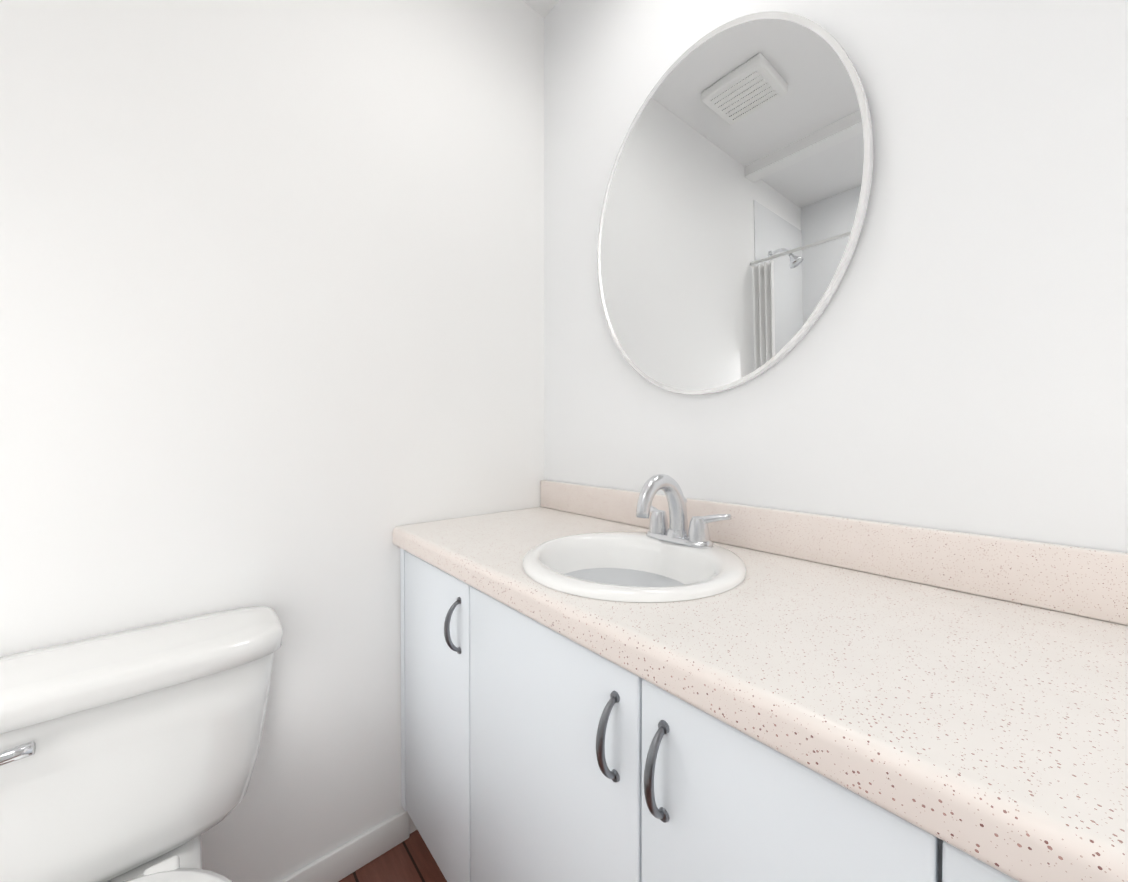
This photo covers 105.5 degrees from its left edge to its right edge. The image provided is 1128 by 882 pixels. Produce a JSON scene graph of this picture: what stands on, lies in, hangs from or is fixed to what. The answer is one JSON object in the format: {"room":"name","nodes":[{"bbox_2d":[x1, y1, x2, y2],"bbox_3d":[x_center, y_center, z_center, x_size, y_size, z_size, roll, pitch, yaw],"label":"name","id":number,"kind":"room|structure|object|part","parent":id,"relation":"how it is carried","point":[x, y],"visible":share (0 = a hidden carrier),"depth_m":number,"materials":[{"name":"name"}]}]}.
{"room":"bathroom","nodes":[
{"label":"bathroom","id":0,"kind":"room"},
{"bbox_2d":[0,0,543,881],"bbox_3d":[-1.024,-0.175,0.733,2.440,2.550,0.100,-1,1,-41],"label":"wall","id":1,"kind":"structure","parent":0,"point":[272,304],"depth_m":0.98,"materials":[{"name":"white paint"}]},
{"bbox_2d":[279,810,408,881],"bbox_3d":[-0.829,1.060,0.841,1.058,0.078,0.012,-1,1,-41],"label":"baseboard","id":2,"kind":"structure","parent":1,"relation":"attached to","point":[351,856],"depth_m":1.09,"materials":[{"name":"white wood"}]},
{"bbox_2d":[338,830,446,881],"bbox_3d":[-0.234,1.159,-0.090,2.540,0.100,2.400,-1,1,-41],"label":"floor","id":3,"kind":"structure","parent":0,"point":[410,859],"depth_m":1.10,"materials":[{"name":"brown wood"}]},
{"bbox_2d":[0,606,282,881],"bbox_3d":[-0.619,0.732,0.542,0.506,0.741,0.721,-1,1,-41],"label":"toilet","id":4,"kind":"object","parent":3,"relation":"on","point":[129,756],"visible":1,"depth_m":0.69,"materials":[{"name":"white ceramic"}]},
{"bbox_3d":[-0.797,0.439,0.572,0.117,0.029,0.027,-1,1,-41],"label":"lever arm","id":5,"kind":"part","parent":4,"relation":"part of"},
{"bbox_3d":[-0.783,0.382,0.728,0.506,0.046,0.220,-1,1,-41],"label":"tank lid","id":6,"kind":"part","parent":4,"relation":"part of","materials":[{"name":"white ceramic"}]},
{"bbox_3d":[-0.548,0.689,0.460,0.376,0.020,0.504,-1,1,-41],"label":"seat lid","id":7,"kind":"part","parent":4,"relation":"part of","materials":[{"name":"white plastic"}]},
{"bbox_2d":[393,542,1035,881],"bbox_3d":[0.447,0.697,0.494,0.536,0.813,2.196,-1,1,-41],"label":"bathroom vanity","id":8,"kind":"object","parent":3,"relation":"on","point":[648,682],"depth_m":0.61,"materials":[{"name":"grey wood"}]},
{"bbox_3d":[-0.304,0.643,1.022,0.019,0.698,0.354,-1,1,-41],"label":"door","id":9,"kind":"part","parent":8,"relation":"part of","materials":[{"name":"white wood"}]},
{"bbox_3d":[-0.233,0.390,0.897,0.038,0.112,0.012,-1,1,-41],"label":"handle","id":10,"kind":"part","parent":8,"relation":"part of","materials":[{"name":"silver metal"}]},
{"bbox_3d":[-0.042,0.646,0.719,0.019,0.698,0.439,-1,1,-41],"label":"door","id":11,"kind":"part","parent":8,"relation":"part of","materials":[{"name":"white wood"}]},
{"bbox_3d":[0.057,0.394,0.562,0.038,0.112,0.012,-1,1,-41],"label":"handle","id":12,"kind":"part","parent":8,"relation":"part of","materials":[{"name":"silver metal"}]},
{"bbox_3d":[0.108,0.395,0.503,0.038,0.112,0.012,-1,1,-41],"label":"handle","id":13,"kind":"part","parent":8,"relation":"part of","materials":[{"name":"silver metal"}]},
{"bbox_2d":[392,506,1127,881],"bbox_3d":[0.453,0.264,0.495,0.520,0.050,2.196,-1,1,-41],"label":"countertop","id":14,"kind":"structure","parent":8,"relation":"on","point":[1002,726],"depth_m":0.43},
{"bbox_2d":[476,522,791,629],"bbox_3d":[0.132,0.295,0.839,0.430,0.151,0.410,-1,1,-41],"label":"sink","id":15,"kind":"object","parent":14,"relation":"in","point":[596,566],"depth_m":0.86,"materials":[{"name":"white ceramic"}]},
{"bbox_2d":[628,474,735,549],"bbox_3d":[0.210,0.144,0.904,0.163,0.150,0.230,-1,1,-41],"label":"faucet","id":16,"kind":"object","parent":14,"relation":"on","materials":[{"name":"silver metal"}]},
{"bbox_3d":[0.196,0.649,0.443,0.019,0.698,0.283,-1,1,-41],"label":"door","id":17,"kind":"part","parent":8,"relation":"part of","materials":[{"name":"white wood"}]},
{"bbox_3d":[0.384,0.652,0.226,0.019,0.698,0.283,-1,1,-41],"label":"door","id":18,"kind":"part","parent":8,"relation":"part of","materials":[{"name":"white wood"}]},
{"bbox_2d":[522,0,558,17],"bbox_3d":[-0.234,-1.490,-0.119,2.540,0.100,2.400,-1,1,-41],"label":"ceiling","id":19,"kind":"structure","parent":0,"point":[542,8],"depth_m":1.44,"materials":[{"name":"white paint"}]},
{"bbox_2d":[544,0,1127,552],"bbox_3d":[0.689,-0.174,0.693,0.100,2.550,2.400,-1,1,-41],"label":"wall","id":20,"kind":"structure","parent":0,"point":[954,358],"depth_m":0.72,"materials":[{"name":"white paint"}]},
{"bbox_2d":[597,11,872,394],"bbox_3d":[0.322,-0.516,1.005,0.019,0.812,0.668,-3,2,-41],"label":"mirror","id":21,"kind":"object","parent":20,"relation":"attached to","point":[735,204],"visible":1,"depth_m":0.94,"materials":[{"name":"clear glass"}]},
{"bbox_2d":[540,480,1127,625],"bbox_3d":[0.643,0.191,0.658,0.019,0.091,2.196,-1,1,-41],"label":"backsplash","id":22,"kind":"structure","parent":20,"relation":"attached to","point":[1086,582],"depth_m":0.70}
]}

